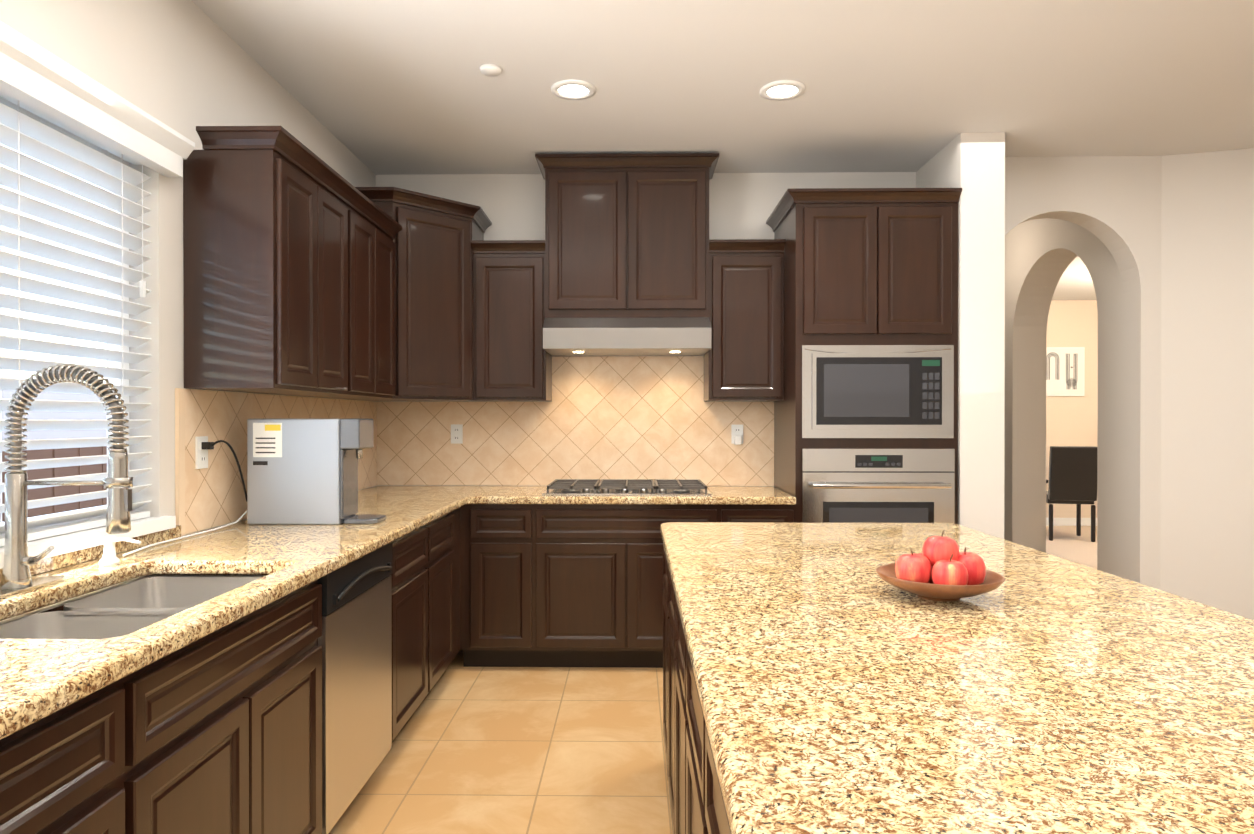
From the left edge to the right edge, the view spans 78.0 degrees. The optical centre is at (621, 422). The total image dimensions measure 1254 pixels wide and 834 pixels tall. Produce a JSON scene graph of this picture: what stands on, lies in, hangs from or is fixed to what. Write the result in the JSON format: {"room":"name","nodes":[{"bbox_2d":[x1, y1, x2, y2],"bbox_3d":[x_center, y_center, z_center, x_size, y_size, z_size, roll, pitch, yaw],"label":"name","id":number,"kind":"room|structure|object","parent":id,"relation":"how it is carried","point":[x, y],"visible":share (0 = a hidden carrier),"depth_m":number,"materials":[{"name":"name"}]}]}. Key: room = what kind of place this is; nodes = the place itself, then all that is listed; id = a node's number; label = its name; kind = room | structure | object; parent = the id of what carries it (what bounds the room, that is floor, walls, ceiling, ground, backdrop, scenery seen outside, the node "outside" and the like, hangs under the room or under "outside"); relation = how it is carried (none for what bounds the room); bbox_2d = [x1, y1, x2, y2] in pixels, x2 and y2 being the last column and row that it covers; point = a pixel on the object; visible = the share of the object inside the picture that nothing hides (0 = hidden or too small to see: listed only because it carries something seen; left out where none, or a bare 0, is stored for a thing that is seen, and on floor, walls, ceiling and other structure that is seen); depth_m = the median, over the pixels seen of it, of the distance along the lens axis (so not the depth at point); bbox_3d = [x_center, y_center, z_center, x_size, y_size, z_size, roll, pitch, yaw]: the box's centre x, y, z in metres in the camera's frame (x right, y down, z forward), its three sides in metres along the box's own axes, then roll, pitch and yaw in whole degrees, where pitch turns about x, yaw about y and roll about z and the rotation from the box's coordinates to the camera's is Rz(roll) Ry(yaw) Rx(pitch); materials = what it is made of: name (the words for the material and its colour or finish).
{"room":"kitchen","nodes":[
{"label":"kitchen","id":0,"kind":"room"},
{"bbox_2d":[2,377,106,440],"bbox_3d":[-15.880,0.469,11.075,12.000,3.200,46.000,0,0,1],"label":"sky","id":1,"kind":"structure","parent":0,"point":[54,434],"depth_m":15.98,"materials":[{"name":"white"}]},
{"bbox_2d":[329,650,672,833],"bbox_3d":[2.999,1.330,3.185,9.300,0.060,13.100,0,0,1],"label":"floor","id":2,"kind":"structure","parent":0,"point":[527,750],"depth_m":2.99,"materials":[{"name":"tile"}]},
{"bbox_2d":[0,664,151,833],"bbox_3d":[-1.199,0.871,1.103,0.660,0.876,0.570,0,0,1],"label":"base cabinet","id":3,"kind":"object","parent":2,"relation":"on","point":[85,767],"depth_m":1.26,"materials":[{"name":"brown wood"}]},
{"bbox_2d":[0,486,487,739],"bbox_3d":[-1.150,0.408,2.394,0.720,0.040,4.497,0,0,1],"label":"countertop","id":4,"kind":"structure","parent":3,"relation":"on","point":[40,679],"depth_m":1.96,"materials":[{"name":"stone"}]},
{"bbox_2d":[0,364,132,598],"bbox_3d":[-1.289,0.128,1.796,0.301,0.525,0.260,0,0,1],"label":"faucet","id":5,"kind":"object","parent":4,"relation":"on","point":[16,576],"visible":1,"depth_m":1.78,"materials":[{"name":"silver metal"}]},
{"bbox_2d":[99,536,141,565],"bbox_3d":[-1.371,0.350,2.119,0.110,0.078,0.048,0,0,1],"label":"soap dispenser","id":6,"kind":"object","parent":4,"relation":"on","point":[109,558],"visible":1,"depth_m":2.11,"materials":[{"name":"white paint"}]},
{"bbox_2d":[0,575,265,638],"bbox_3d":[-1.131,0.536,1.792,0.452,0.204,0.792,0,0,1],"label":"sink","id":7,"kind":"object","parent":4,"relation":"in","point":[127,607],"visible":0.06,"depth_m":1.82,"materials":[{"name":"silver metal"}]},
{"bbox_2d":[122,440,246,555],"bbox_3d":[-1.459,0.225,2.596,0.064,0.321,0.734,0,0,1],"label":"cord","id":8,"kind":"object","parent":4,"relation":"on","point":[207,445],"visible":1,"depth_m":2.74,"materials":[{"name":"black plastic"}]},
{"bbox_2d":[247,419,385,524],"bbox_3d":[-1.171,0.186,3.005,0.485,0.400,0.180,0,0,1],"label":"water dispenser","id":9,"kind":"object","parent":4,"relation":"on","point":[309,476],"visible":1,"depth_m":2.92,"materials":[{"name":"grey metal"}]},
{"bbox_2d":[253,423,281,464],"bbox_3d":[-1.335,0.081,2.916,0.110,0.160,0.002,0,0,1],"label":"label","id":10,"kind":"object","parent":9,"relation":"attached to","point":[267,439],"visible":1,"depth_m":2.92,"materials":[{"name":"white"}]},
{"bbox_2d":[204,522,431,783],"bbox_3d":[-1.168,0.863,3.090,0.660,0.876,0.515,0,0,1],"label":"base cabinet","id":11,"kind":"object","parent":2,"relation":"on","point":[218,732],"depth_m":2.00,"materials":[{"name":"brown wood"}]},
{"bbox_2d":[317,542,392,833],"bbox_3d":[-1.120,0.867,2.524,0.592,0.872,0.609,0,0,1],"label":"dishwasher","id":12,"kind":"object","parent":11,"relation":"in","point":[354,640],"visible":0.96,"depth_m":2.45,"materials":[{"name":"silver metal"}]},
{"bbox_2d":[432,508,459,688],"bbox_3d":[-1.160,0.861,3.586,0.660,0.876,0.478,0,0,1],"label":"base cabinet","id":13,"kind":"object","parent":2,"relation":"on","point":[445,529],"depth_m":3.66,"materials":[{"name":"brown wood"}]},
{"bbox_2d":[460,506,463,666],"bbox_3d":[-1.155,0.860,3.931,0.660,0.876,0.212,0,0,1],"label":"base cabinet","id":14,"kind":"object","parent":2,"relation":"on","point":[461,508],"depth_m":4.03,"materials":[{"name":"brown wood"}]},
{"bbox_2d":[464,504,535,666],"bbox_3d":[-0.646,0.858,4.323,0.386,0.876,0.626,0,0,1],"label":"base cabinet","id":15,"kind":"object","parent":2,"relation":"on","point":[500,539],"depth_m":4.02,"materials":[{"name":"brown wood"}]},
{"bbox_2d":[536,504,723,667],"bbox_3d":[0.027,0.858,4.312,0.960,0.876,0.626,0,0,1],"label":"base cabinet","id":16,"kind":"object","parent":2,"relation":"on","point":[600,586],"depth_m":4.01,"materials":[{"name":"brown wood"}]},
{"bbox_2d":[663,549,670,811],"bbox_3d":[0.695,0.866,2.288,1.100,0.876,0.434,0,0,1],"label":"base cabinet","id":17,"kind":"object","parent":2,"relation":"on","point":[666,572],"depth_m":2.54,"materials":[{"name":"brown wood"}]},
{"bbox_2d":[671,579,679,833],"bbox_3d":[0.689,0.868,1.854,1.100,0.876,0.434,0,0,1],"label":"base cabinet","id":18,"kind":"object","parent":2,"relation":"on","point":[675,614],"depth_m":2.10,"materials":[{"name":"brown wood"}]},
{"bbox_2d":[679,617,695,833],"bbox_3d":[0.682,0.870,1.420,1.100,0.876,0.434,0,0,1],"label":"base cabinet","id":19,"kind":"object","parent":2,"relation":"on","point":[687,682],"depth_m":1.62,"materials":[{"name":"brown wood"}]},
{"bbox_2d":[695,685,730,833],"bbox_3d":[0.675,0.871,0.961,1.100,0.876,0.484,0,0,1],"label":"base cabinet","id":20,"kind":"object","parent":2,"relation":"on","point":[697,804],"depth_m":1.19,"materials":[{"name":"brown wood"}]},
{"bbox_2d":[660,522,1253,833],"bbox_3d":[0.699,0.410,1.847,1.140,0.040,2.300,0,0,1],"label":"countertop","id":21,"kind":"structure","parent":20,"relation":"on","point":[843,687],"depth_m":1.14,"materials":[{"name":"stone"}]},
{"bbox_2d":[876,563,1004,601],"bbox_3d":[0.708,0.363,1.731,0.268,0.054,0.268,0,0,1],"label":"fruit bowl","id":22,"kind":"object","parent":21,"relation":"on","point":[941,592],"visible":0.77,"depth_m":1.65,"materials":[{"name":"brown wood"}]},
{"bbox_2d":[895,530,985,584],"bbox_3d":[0.708,0.305,1.728,0.196,0.127,0.170,0,0,1],"label":"apples","id":23,"kind":"object","parent":22,"relation":"in","point":[941,559],"visible":0.92,"depth_m":1.69,"materials":[{"name":"red food"}]},
{"bbox_2d":[724,505,794,522],"bbox_3d":[0.704,0.858,4.302,0.394,0.876,0.626,0,0,1],"label":"base cabinet","id":24,"kind":"object","parent":2,"relation":"on","point":[732,513],"depth_m":3.99,"materials":[{"name":"brown wood"}]},
{"bbox_2d":[766,188,961,523],"bbox_3d":[1.293,0.051,4.274,0.884,2.490,0.656,0,0,1],"label":"tall cabinet","id":25,"kind":"object","parent":2,"relation":"on","point":[870,266],"visible":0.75,"depth_m":3.98,"materials":[{"name":"brown wood"}]},
{"bbox_2d":[476,486,795,504],"bbox_3d":[0.069,0.401,4.295,1.660,0.040,0.657,0,0,1],"label":"countertop","id":26,"kind":"structure","parent":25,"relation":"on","point":[721,495],"depth_m":3.98,"materials":[{"name":"stone"}]},
{"bbox_2d":[542,479,711,495],"bbox_3d":[0.029,0.358,4.302,0.885,0.046,0.520,0,0,1],"label":"cooktop","id":27,"kind":"object","parent":26,"relation":"in","point":[680,487],"visible":1,"depth_m":4.14,"materials":[{"name":"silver metal"}]},
{"bbox_2d":[801,345,953,437],"bbox_3d":[1.314,-0.158,3.973,0.775,0.478,0.042,0,0,1],"label":"microwave","id":28,"kind":"object","parent":25,"relation":"in","point":[877,391],"visible":1,"depth_m":3.96,"materials":[{"name":"silver metal"}]},
{"bbox_2d":[801,449,954,522],"bbox_3d":[1.314,0.491,3.951,0.775,0.712,0.091,0,0,1],"label":"oven","id":29,"kind":"object","parent":25,"relation":"in","point":[877,485],"visible":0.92,"depth_m":3.96,"materials":[{"name":"silver metal"}]},
{"bbox_2d":[0,0,1253,619],"bbox_3d":[2.999,-0.150,3.179,9.300,2.900,13.100,0,0,1],"label":"wall","id":30,"kind":"structure","parent":0,"point":[1092,160],"depth_m":3.89,"materials":[{"name":"beige paint"}]},
{"bbox_2d":[0,97,175,568],"bbox_3d":[-1.572,-0.264,1.639,0.165,1.230,1.840,0,0,1],"label":"window","id":31,"kind":"structure","parent":30,"relation":"in","point":[75,541],"depth_m":2.29,"materials":[{"name":"white paint"}]},
{"bbox_2d":[0,21,194,546],"bbox_3d":[-1.520,-0.310,1.643,0.160,1.238,1.890,0,0,1],"label":"window blinds","id":32,"kind":"object","parent":31,"relation":"attached to","point":[40,81],"visible":0.92,"depth_m":2.16,"materials":[{"name":"white plastic"}]},
{"bbox_2d":[0,388,379,582],"bbox_3d":[-1.502,0.136,2.399,0.021,0.501,4.499,0,0,1],"label":"tile backsplash","id":33,"kind":"structure","parent":30,"relation":"attached to","point":[212,496],"depth_m":2.87,"materials":[{"name":"tile"}]},
{"bbox_2d":[195,436,207,468],"bbox_3d":[-1.494,0.107,2.755,0.009,0.114,0.070,0,0,1],"label":"electrical outlet","id":34,"kind":"object","parent":33,"relation":"attached to","point":[201,458],"visible":0.83,"depth_m":2.74,"materials":[{"name":"white plastic"}]},
{"bbox_2d":[183,126,322,393],"bbox_3d":[-1.339,-0.558,2.822,0.331,0.880,0.329,0,0,1],"label":"upper cabinet","id":35,"kind":"object","parent":30,"relation":"attached to","point":[308,272],"depth_m":2.66,"materials":[{"name":"brown wood"}]},
{"bbox_2d":[276,162,354,397],"bbox_3d":[-1.333,-0.560,3.151,0.331,0.880,0.330,0,0,1],"label":"upper cabinet","id":36,"kind":"object","parent":30,"relation":"attached to","point":[338,194],"depth_m":3.21,"materials":[{"name":"brown wood"}]},
{"bbox_2d":[333,210,398,400],"bbox_3d":[-1.323,-0.562,3.810,0.331,0.880,0.330,0,0,1],"label":"upper cabinet","id":37,"kind":"object","parent":30,"relation":"attached to","point":[388,228],"depth_m":3.86,"materials":[{"name":"brown wood"}]},
{"bbox_2d":[355,190,378,397],"bbox_3d":[-1.328,-0.561,3.480,0.331,0.880,0.329,0,0,1],"label":"upper cabinet","id":38,"kind":"object","parent":30,"relation":"attached to","point":[366,212],"depth_m":3.54,"materials":[{"name":"brown wood"}]},
{"bbox_2d":[355,187,486,400],"bbox_3d":[-1.157,-0.659,4.306,0.648,1.070,0.667,0,0,1],"label":"upper cabinet","id":39,"kind":"object","parent":30,"relation":"attached to","point":[437,235],"depth_m":4.13,"materials":[{"name":"brown wood"}]},
{"bbox_2d":[479,64,501,76],"bbox_3d":[-0.549,-1.472,3.239,0.096,0.015,0.096,0,0,1],"label":"smoke detector","id":40,"kind":"object","parent":30,"relation":"attached to","point":[491,70],"visible":0.98,"depth_m":3.22,"materials":[{"name":"white paint"}]},
{"bbox_2d":[475,238,551,400],"bbox_3d":[-0.625,-0.565,4.466,0.410,0.880,0.330,0,0,1],"label":"upper cabinet","id":41,"kind":"object","parent":30,"relation":"attached to","point":[512,363],"depth_m":4.31,"materials":[{"name":"brown wood"}]},
{"bbox_2d":[551,79,595,99],"bbox_3d":[-0.216,-1.475,3.440,0.201,0.009,0.201,0,0,1],"label":"recessed light","id":42,"kind":"object","parent":30,"relation":"in","point":[571,89],"visible":0.94,"depth_m":3.43,"materials":[{"name":"white paint"}]},
{"bbox_2d":[380,356,773,485],"bbox_3d":[-0.271,-0.008,4.625,2.353,0.771,0.009,0,0,1],"label":"tile backsplash","id":43,"kind":"structure","parent":30,"relation":"attached to","point":[627,417],"depth_m":4.62,"materials":[{"name":"tile"}]},
{"bbox_2d":[451,424,462,443],"bbox_3d":[-0.989,0.070,4.628,0.070,0.114,0.009,0,0,1],"label":"electrical outlet","id":44,"kind":"object","parent":43,"relation":"attached to","point":[456,433],"visible":1,"depth_m":4.63,"materials":[{"name":"white plastic"}]},
{"bbox_2d":[731,425,742,443],"bbox_3d":[0.686,0.070,4.602,0.070,0.114,0.009,0,0,1],"label":"electrical outlet","id":45,"kind":"object","parent":43,"relation":"attached to","point":[736,429],"visible":0.58,"depth_m":4.60,"materials":[{"name":"white plastic"}]},
{"bbox_2d":[734,435,740,444],"bbox_3d":[0.686,0.103,4.583,0.040,0.058,0.028,0,0,1],"label":"plug-in air freshener","id":46,"kind":"object","parent":45,"relation":"attached to","point":[737,439],"visible":0.98,"depth_m":4.57,"materials":[{"name":"white plastic"}]},
{"bbox_2d":[543,154,630,321],"bbox_3d":[-0.195,-1.021,4.440,0.452,0.892,0.365,0,0,1],"label":"upper cabinet","id":47,"kind":"object","parent":30,"relation":"attached to","point":[587,242],"depth_m":4.26,"materials":[{"name":"brown wood"}]},
{"bbox_2d":[631,153,710,321],"bbox_3d":[0.258,-1.021,4.433,0.453,0.892,0.365,0,0,1],"label":"upper cabinet","id":48,"kind":"object","parent":30,"relation":"attached to","point":[671,244],"depth_m":4.26,"materials":[{"name":"brown wood"}]},
{"bbox_2d":[543,317,710,355],"bbox_3d":[0.030,-0.482,4.372,0.899,0.181,0.497,0,0,1],"label":"range hood","id":49,"kind":"object","parent":48,"relation":"attached to","point":[677,336],"visible":1,"depth_m":4.13,"materials":[{"name":"silver metal"}]},
{"bbox_2d":[704,239,785,400],"bbox_3d":[0.693,-0.565,4.446,0.417,0.880,0.330,0,0,1],"label":"upper cabinet","id":50,"kind":"object","parent":30,"relation":"attached to","point":[744,361],"depth_m":4.29,"materials":[{"name":"brown wood"}]},
{"bbox_2d":[759,80,804,100],"bbox_3d":[0.713,-1.475,3.444,0.201,0.009,0.201,0,0,1],"label":"recessed light","id":51,"kind":"object","parent":30,"relation":"in","point":[779,90],"visible":1,"depth_m":3.44,"materials":[{"name":"white paint"}]},
{"bbox_2d":[1046,347,1084,395],"bbox_3d":[5.408,-0.625,9.520,0.540,0.600,0.037,0,0,1],"label":"wall art","id":52,"kind":"object","parent":30,"relation":"attached to","point":[1065,371],"visible":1,"depth_m":9.50,"materials":[{"name":"white paper"}]},
{"bbox_2d":[1046,518,1096,568],"bbox_3d":[5.375,1.235,7.076,4.370,0.100,4.935,0,0,1],"label":"carpet floor","id":53,"kind":"structure","parent":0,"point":[1067,543],"depth_m":8.23,"materials":[{"name":"beige"}]},
{"bbox_2d":[1046,446,1096,541],"bbox_3d":[4.871,0.765,8.492,0.530,1.022,0.579,0,0,13],"label":"dining chair","id":54,"kind":"object","parent":53,"relation":"on","point":[1072,474],"visible":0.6,"depth_m":8.25,"materials":[{"name":"black leather"}]},
{"bbox_3d":[-20.803,2.117,5.157,38.340,0.050,70.000,0,0,1],"label":"ground","id":55,"kind":"structure","parent":0,"visible":0},
{"bbox_2d":[2,446,106,521],"bbox_3d":[-6.440,1.174,9.931,0.115,1.800,40.000,0,0,1],"label":"fence","id":56,"kind":"object","parent":55,"relation":"on","point":[46,492],"depth_m":8.85,"materials":[{"name":"brown wood"}]}
]}

